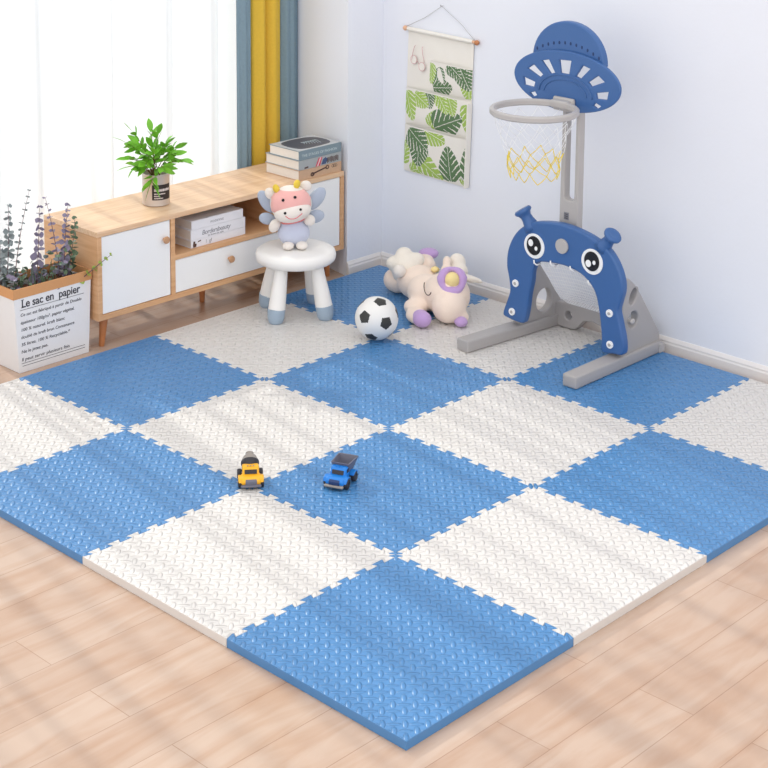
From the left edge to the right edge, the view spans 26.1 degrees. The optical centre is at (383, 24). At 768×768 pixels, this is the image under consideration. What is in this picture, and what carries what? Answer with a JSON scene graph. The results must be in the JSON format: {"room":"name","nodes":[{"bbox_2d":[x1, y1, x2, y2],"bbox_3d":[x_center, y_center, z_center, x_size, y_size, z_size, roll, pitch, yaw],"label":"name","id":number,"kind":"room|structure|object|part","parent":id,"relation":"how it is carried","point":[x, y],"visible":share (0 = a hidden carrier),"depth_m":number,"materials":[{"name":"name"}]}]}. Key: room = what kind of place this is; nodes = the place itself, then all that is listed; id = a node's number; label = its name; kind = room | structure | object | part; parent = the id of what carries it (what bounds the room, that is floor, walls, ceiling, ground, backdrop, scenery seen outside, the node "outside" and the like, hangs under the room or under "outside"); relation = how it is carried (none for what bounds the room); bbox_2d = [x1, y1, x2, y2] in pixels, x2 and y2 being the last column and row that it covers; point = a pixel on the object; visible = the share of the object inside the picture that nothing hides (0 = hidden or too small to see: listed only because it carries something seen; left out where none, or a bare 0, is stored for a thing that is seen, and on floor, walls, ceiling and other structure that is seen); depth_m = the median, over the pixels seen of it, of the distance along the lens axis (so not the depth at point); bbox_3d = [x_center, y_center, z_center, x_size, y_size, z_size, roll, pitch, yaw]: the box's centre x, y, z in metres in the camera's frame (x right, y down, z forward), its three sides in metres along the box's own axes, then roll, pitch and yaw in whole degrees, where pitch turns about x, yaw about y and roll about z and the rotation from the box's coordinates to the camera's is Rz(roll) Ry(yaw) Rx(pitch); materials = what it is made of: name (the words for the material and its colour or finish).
{"room":"children's room","nodes":[
{"label":"children's room","id":0,"kind":"room"},
{"bbox_2d":[298,0,383,275],"bbox_3d":[-0.260,-0.327,7.095,0.652,2.700,0.348,10,13,43],"label":"wall","id":1,"kind":"structure","parent":0,"point":[340,42],"depth_m":6.96,"materials":[{"name":"paint"}]},
{"bbox_2d":[280,0,297,140],"bbox_3d":[-0.401,-0.281,7.045,0.034,2.600,0.098,10,13,43],"label":"curtain","id":2,"kind":"object","parent":1,"relation":"hanging from","point":[288,8],"visible":0.48,"depth_m":7.11,"materials":[{"name":"blue fabric"}]},
{"bbox_2d":[346,252,381,274],"bbox_3d":[-0.084,1.022,7.032,0.014,0.064,0.199,10,13,43],"label":"baseboard","id":3,"kind":"structure","parent":1,"relation":"attached to","point":[375,259],"depth_m":7.02,"materials":[{"name":"white"}]},
{"bbox_2d":[0,268,767,767],"bbox_3d":[-0.189,1.723,3.247,6.500,0.060,6.200,10,13,43],"label":"floor","id":4,"kind":"structure","parent":0,"point":[94,674],"depth_m":3.92,"materials":[{"name":"brown wood"}]},
{"bbox_2d":[0,261,91,372],"bbox_3d":[-1.247,1.059,6.005,0.169,0.311,0.338,10,13,43],"label":"planter","id":5,"kind":"object","parent":4,"relation":"on","point":[41,324],"visible":1,"depth_m":5.93,"materials":[{"name":"grey paper"}]},
{"bbox_2d":[0,240,6,286],"bbox_3d":[-1.365,0.862,5.870,0.052,0.212,0.067,-2,10,-14],"label":"eucalyptus sprig","id":6,"kind":"object","parent":5,"relation":"in","point":[2,270],"visible":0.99,"depth_m":5.87,"materials":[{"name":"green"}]},
{"bbox_2d":[1,204,15,282],"bbox_3d":[-1.349,0.797,5.907,0.060,0.327,0.065,10,13,43],"label":"eucalyptus sprig","id":7,"kind":"object","parent":5,"relation":"in","point":[8,253],"visible":0.95,"depth_m":5.91,"materials":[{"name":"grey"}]},
{"bbox_3d":[-1.345,0.801,5.909,0.024,0.318,0.007,4,10,21],"label":"stem","id":8,"kind":"part","parent":7,"relation":"part of","materials":[{"name":"green"}]},
{"bbox_2d":[9,189,30,281],"bbox_3d":[-1.301,0.774,5.917,0.089,0.369,0.039,-3,10,-20],"label":"eucalyptus sprig","id":9,"kind":"object","parent":5,"relation":"in","point":[25,209],"visible":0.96,"depth_m":5.92,"materials":[{"name":"plant"}]},
{"bbox_3d":[-1.298,0.776,5.922,0.069,0.365,0.006,-4,11,-27],"label":"stem","id":10,"kind":"part","parent":9,"relation":"part of","materials":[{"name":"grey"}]},
{"bbox_2d":[28,205,44,283],"bbox_3d":[-1.249,0.799,5.963,0.059,0.306,0.059,5,11,27],"label":"eucalyptus sprig","id":11,"kind":"object","parent":5,"relation":"in","point":[34,256],"visible":0.98,"depth_m":5.97,"materials":[{"name":"purple plant"}]},
{"bbox_3d":[-1.249,0.802,5.964,0.022,0.299,0.005,1,10,1],"label":"stem","id":12,"kind":"part","parent":11,"relation":"part of","materials":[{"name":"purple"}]},
{"bbox_2d":[2,244,75,289],"bbox_3d":[-1.247,0.889,5.965,0.161,0.137,0.322,10,13,43],"label":"plant","id":13,"kind":"object","parent":5,"relation":"in","point":[57,257],"visible":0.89,"depth_m":5.97,"materials":[{"name":"plant"}]},
{"bbox_2d":[42,197,63,276],"bbox_3d":[-1.196,0.781,6.007,0.050,0.328,0.077,10,13,43],"label":"eucalyptus sprig","id":14,"kind":"object","parent":5,"relation":"in","point":[57,249],"visible":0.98,"depth_m":6.01,"materials":[{"name":"purple"}]},
{"bbox_2d":[57,202,71,276],"bbox_3d":[-1.166,0.796,6.027,0.059,0.291,0.062,-2,10,-12],"label":"eucalyptus sprig","id":15,"kind":"object","parent":5,"relation":"in","point":[63,230],"visible":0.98,"depth_m":6.03,"materials":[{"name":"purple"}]},
{"bbox_3d":[-1.161,0.800,6.037,0.005,0.281,0.034,4,10,22],"label":"stem","id":16,"kind":"part","parent":15,"relation":"part of","materials":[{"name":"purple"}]},
{"bbox_2d":[65,216,77,275],"bbox_3d":[-1.151,0.818,6.054,0.060,0.241,0.062,10,13,43],"label":"eucalyptus sprig","id":17,"kind":"object","parent":5,"relation":"in","point":[73,251],"visible":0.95,"depth_m":6.05,"materials":[{"name":"green plant"}]},
{"bbox_2d":[80,253,111,283],"bbox_3d":[-1.056,0.890,6.017,0.134,0.115,0.035,0,10,-1],"label":"eucalyptus sprig","id":18,"kind":"object","parent":5,"relation":"in","point":[106,258],"visible":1,"depth_m":6.01,"materials":[{"name":"green plant"}]},
{"bbox_2d":[44,163,343,346],"bbox_3d":[-0.719,0.891,6.598,0.352,0.456,1.265,10,13,43],"label":"media cabinet","id":19,"kind":"object","parent":4,"relation":"on","point":[145,268],"visible":0.67,"depth_m":6.32,"materials":[{"name":"brown wood"}]},
{"bbox_3d":[-1.042,1.135,6.144,0.034,0.121,0.039,10,13,43],"label":"leg","id":20,"kind":"part","parent":19,"relation":"part of","materials":[{"name":"brown wood"}]},
{"bbox_3d":[-0.927,0.902,6.168,0.016,0.293,0.317,10,13,43],"label":"door","id":21,"kind":"part","parent":19,"relation":"part of","materials":[{"name":"white laminate"}]},
{"bbox_2d":[113,118,192,206],"bbox_3d":[-0.885,0.537,6.339,0.311,0.325,0.197,-1,10,-8],"label":"potted plant","id":22,"kind":"object","parent":19,"relation":"on","point":[155,182],"visible":1,"depth_m":6.33,"materials":[{"name":"plant"}]},
{"bbox_3d":[-0.824,0.813,6.234,0.026,0.029,0.029,10,13,43],"label":"knob","id":23,"kind":"part","parent":19,"relation":"part of","materials":[{"name":"brown wood"}]},
{"bbox_3d":[-0.725,0.675,6.569,0.333,0.020,1.265,10,13,43],"label":"panel","id":24,"kind":"part","parent":19,"relation":"part of","materials":[{"name":"brown wood"}]},
{"bbox_3d":[-0.730,1.056,6.635,0.034,0.119,0.034,10,13,43],"label":"leg","id":25,"kind":"part","parent":19,"relation":"part of","materials":[{"name":"brown wood"}]},
{"bbox_2d":[175,227,244,248],"bbox_3d":[-0.712,0.824,6.531,0.181,0.030,0.278,10,13,43],"label":"book","id":26,"kind":"object","parent":19,"relation":"in","point":[240,231],"visible":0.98,"depth_m":6.44,"materials":[{"name":"white paper"}]},
{"bbox_2d":[175,216,244,240],"bbox_3d":[-0.712,0.789,6.525,0.181,0.040,0.278,10,13,43],"label":"book","id":27,"kind":"object","parent":26,"relation":"on","point":[215,229],"visible":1,"depth_m":6.43,"materials":[{"name":"white paper"}]},
{"bbox_2d":[175,205,242,230],"bbox_3d":[-0.714,0.751,6.515,0.180,0.036,0.262,10,13,43],"label":"book","id":28,"kind":"object","parent":27,"relation":"on","point":[226,213],"visible":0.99,"depth_m":6.45,"materials":[{"name":"white paper"}]},
{"bbox_3d":[-0.615,0.931,6.503,0.016,0.129,0.536,10,13,43],"label":"drawer","id":29,"kind":"part","parent":19,"relation":"part of","materials":[{"name":"white laminate"}]},
{"bbox_3d":[-0.601,0.921,6.488,0.026,0.029,0.029,10,13,43],"label":"knob","id":30,"kind":"part","parent":19,"relation":"part of","materials":[{"name":"brown wood"}]},
{"bbox_2d":[265,161,340,180],"bbox_3d":[-0.335,0.593,6.885,0.208,0.043,0.242,10,13,43],"label":"book","id":31,"kind":"object","parent":19,"relation":"on","point":[274,169],"visible":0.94,"depth_m":6.81,"materials":[{"name":"brown paper"}]},
{"bbox_2d":[265,151,340,170],"bbox_3d":[-0.335,0.551,6.878,0.206,0.040,0.242,10,13,43],"label":"book","id":32,"kind":"object","parent":31,"relation":"on","point":[334,157],"visible":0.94,"depth_m":6.80,"materials":[{"name":"grey paper"}]},
{"bbox_2d":[269,135,340,160],"bbox_3d":[-0.327,0.511,6.864,0.183,0.042,0.242,10,13,43],"label":"book","id":33,"kind":"object","parent":32,"relation":"on","point":[309,146],"visible":1,"depth_m":6.82,"materials":[{"name":"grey paper"}]},
{"bbox_2d":[271,135,339,150],"bbox_3d":[-0.326,0.493,6.860,0.176,0.001,0.238,10,13,43],"label":"picture","id":34,"kind":"object","parent":33,"relation":"on","point":[309,142],"depth_m":6.84,"materials":[{"name":"grey paper"}]},
{"bbox_2d":[281,137,329,148],"bbox_3d":[-0.325,0.492,6.865,0.153,0.001,0.210,10,13,43],"label":"picture","id":35,"kind":"object","parent":33,"relation":"on","point":[300,142],"depth_m":6.85,"materials":[{"name":"grey paper"}]},
{"bbox_2d":[299,152,340,170],"bbox_3d":[-0.262,0.563,6.809,0.002,0.039,0.240,10,13,43],"label":"picture","id":36,"kind":"object","parent":32,"relation":"attached to","point":[334,157],"depth_m":6.81,"materials":[{"name":"multicoloured"}]},
{"bbox_2d":[311,163,336,175],"bbox_3d":[-0.248,0.601,6.829,0.006,0.033,0.153,10,13,43],"label":"picture","id":37,"kind":"object","parent":31,"relation":"attached to","point":[325,169],"depth_m":6.83,"materials":[{"name":"brown"}]},
{"bbox_3d":[-0.302,0.799,6.811,0.016,0.293,0.317,10,13,43],"label":"door","id":38,"kind":"part","parent":19,"relation":"part of","materials":[{"name":"white laminate"}]},
{"bbox_3d":[-0.245,1.004,6.963,0.034,0.121,0.039,10,13,43],"label":"leg","id":39,"kind":"part","parent":19,"relation":"part of","materials":[{"name":"brown wood"}]},
{"bbox_2d":[0,265,767,750],"bbox_3d":[0.015,1.323,5.371,2.419,0.024,2.419,10,13,43],"label":"play mat","id":40,"kind":"object","parent":4,"relation":"on","point":[399,649],"depth_m":4.94,"materials":[{"name":"blue"}]},
{"bbox_2d":[237,451,263,487],"bbox_3d":[-0.401,1.337,4.962,0.077,0.078,0.122,-1,10,-7],"label":"truck","id":41,"kind":"object","parent":40,"relation":"on","point":[250,475],"visible":1,"depth_m":4.94,"materials":[{"name":"yellow plastic"}]},
{"bbox_2d":[246,479,256,484],"bbox_3d":[-0.395,1.361,4.915,0.034,0.016,0.010,-1,10,-7],"label":"grille","id":42,"kind":"object","parent":41,"relation":"attached to","point":[248,481],"depth_m":4.91,"materials":[{"name":"grey plastic"}]},
{"bbox_2d":[255,238,335,324],"bbox_3d":[-0.343,0.996,6.433,0.314,0.263,0.314,-5,11,-28],"label":"stool","id":43,"kind":"object","parent":40,"relation":"on","point":[278,261],"visible":0.95,"depth_m":6.35,"materials":[{"name":"white plastic"}]},
{"bbox_3d":[-0.447,0.987,6.491,0.088,0.169,0.067,9,13,41],"label":"leg","id":44,"kind":"part","parent":43,"relation":"part of","materials":[{"name":"white plastic"}]},
{"bbox_3d":[-0.403,1.015,6.331,0.067,0.169,0.088,9,13,41],"label":"leg","id":45,"kind":"part","parent":43,"relation":"part of","materials":[{"name":"white plastic"}]},
{"bbox_2d":[258,180,325,249],"bbox_3d":[-0.366,0.731,6.401,0.259,0.268,0.153,2,10,10],"label":"stuffed toy","id":46,"kind":"object","parent":43,"relation":"on","point":[291,205],"visible":1,"depth_m":6.38,"materials":[{"name":"fabric"}]},
{"bbox_3d":[-0.423,0.780,6.402,0.046,0.053,0.041,0,10,-3],"label":"arm","id":47,"kind":"part","parent":46,"relation":"part of","materials":[{"name":"white fabric"}]},
{"bbox_3d":[-0.289,0.759,6.406,0.045,0.044,0.037,0,10,-3],"label":"arm","id":48,"kind":"part","parent":46,"relation":"part of","materials":[{"name":"white fabric"}]},
{"bbox_3d":[-0.343,0.895,6.415,0.314,0.058,0.314,9,13,41],"label":"seat","id":49,"kind":"part","parent":43,"relation":"part of","materials":[{"name":"white plastic"}]},
{"bbox_3d":[-0.284,0.981,6.535,0.067,0.169,0.088,9,13,41],"label":"leg","id":50,"kind":"part","parent":43,"relation":"part of","materials":[{"name":"white plastic"}]},
{"bbox_3d":[-0.240,1.009,6.375,0.088,0.169,0.067,9,13,41],"label":"leg","id":51,"kind":"part","parent":43,"relation":"part of","materials":[{"name":"white plastic"}]},
{"bbox_2d":[323,452,357,488],"bbox_3d":[-0.129,1.345,4.963,0.077,0.066,0.123,4,10,20],"label":"dump truck","id":52,"kind":"object","parent":40,"relation":"on","point":[342,466],"visible":1,"depth_m":4.94,"materials":[{"name":"blue plastic"}]},
{"bbox_2d":[329,479,338,485],"bbox_3d":[-0.148,1.362,4.918,0.034,0.016,0.010,4,10,20],"label":"grille","id":53,"kind":"object","parent":52,"relation":"attached to","point":[332,482],"depth_m":4.91,"materials":[{"name":"grey"}]},
{"bbox_2d":[355,296,397,339],"bbox_3d":[-0.028,1.095,6.161,0.162,0.162,0.162,-1,10,-9],"label":"football","id":54,"kind":"object","parent":40,"relation":"on","point":[376,317],"visible":1,"depth_m":6.10,"materials":[{"name":"white leather"}]},
{"bbox_2d":[383,247,481,327],"bbox_3d":[0.205,1.014,6.524,0.324,0.208,0.552,-2,10,-13],"label":"plush unicorn","id":55,"kind":"object","parent":40,"relation":"on","point":[445,293],"visible":1,"depth_m":6.40,"materials":[{"name":"beige fabric"}]},
{"bbox_2d":[457,21,664,388],"bbox_3d":[0.645,0.601,5.941,0.622,1.222,0.554,-8,13,-41],"label":"basketball hoop","id":56,"kind":"object","parent":40,"relation":"on","point":[628,341],"visible":1,"depth_m":5.94,"materials":[{"name":"blue plastic"}]},
{"bbox_3d":[0.594,0.985,6.279,0.246,0.296,0.034,-7,12,-39],"label":"frame","id":57,"kind":"part","parent":56,"relation":"part of","materials":[{"name":"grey plastic"}]},
{"bbox_3d":[0.683,0.567,6.008,0.084,0.615,0.036,10,13,43],"label":"post","id":58,"kind":"part","parent":56,"relation":"part of","materials":[{"name":"grey plastic"}]},
{"bbox_3d":[0.919,1.039,5.976,0.034,0.296,0.246,10,13,43],"label":"frame","id":59,"kind":"part","parent":56,"relation":"part of","materials":[{"name":"grey plastic"}]},
{"bbox_2d":[382,0,767,365],"bbox_3d":[2.156,0.056,4.954,5.850,2.700,0.138,10,13,43],"label":"wall","id":60,"kind":"structure","parent":0,"point":[678,165],"depth_m":6.11,"materials":[{"name":"paint"}]},
{"bbox_2d":[403,5,478,188],"bbox_3d":[0.219,0.281,6.755,0.409,0.731,0.035,12,15,43],"label":"organizer","id":61,"kind":"object","parent":60,"relation":"attached to","point":[438,117],"visible":1,"depth_m":6.75,"materials":[{"name":"beige fabric"}]},
{"bbox_2d":[410,45,424,70],"bbox_3d":[0.141,0.140,6.811,0.082,0.103,0.010,10,13,43],"label":"eyeglasses","id":62,"kind":"object","parent":61,"relation":"attached to","point":[413,58],"visible":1,"depth_m":6.81,"materials":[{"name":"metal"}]},
{"bbox_3d":[0.139,0.161,6.813,0.082,0.062,0.004,10,13,43],"label":"frame","id":63,"kind":"part","parent":62,"relation":"part of","materials":[{"name":"white fabric"}]},
{"bbox_2d":[380,251,767,383],"bbox_3d":[2.093,1.364,5.119,5.848,0.064,0.014,10,13,43],"label":"baseboard","id":64,"kind":"structure","parent":60,"relation":"attached to","point":[748,369],"depth_m":6.03,"materials":[{"name":"white"}]},
{"bbox_3d":[-2.565,-0.010,5.104,0.120,2.700,5.950,10,13,43],"label":"wall","id":65,"kind":"structure","parent":0,"visible":0},
{"bbox_2d":[0,0,236,272],"bbox_3d":[-2.334,0.020,5.149,0.120,2.610,4.922,10,13,43],"label":"sheer curtain","id":66,"kind":"object","parent":65,"relation":"hanging from","point":[73,73],"visible":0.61,"depth_m":6.45,"materials":[{"name":"white fabric"}]},
{"bbox_2d":[236,0,251,168],"bbox_3d":[-0.578,-0.252,6.867,0.035,2.600,0.077,10,13,43],"label":"curtain","id":67,"kind":"object","parent":65,"relation":"hanging from","point":[243,7],"visible":0.55,"depth_m":6.93,"materials":[{"name":"blue fabric"}]},
{"bbox_2d":[251,0,279,165],"bbox_3d":[-0.493,-0.266,6.952,0.041,2.600,0.161,10,13,43],"label":"curtain","id":68,"kind":"object","parent":65,"relation":"hanging from","point":[265,14],"visible":0.46,"depth_m":7.02,"materials":[{"name":"yellow fabric"}]}
]}

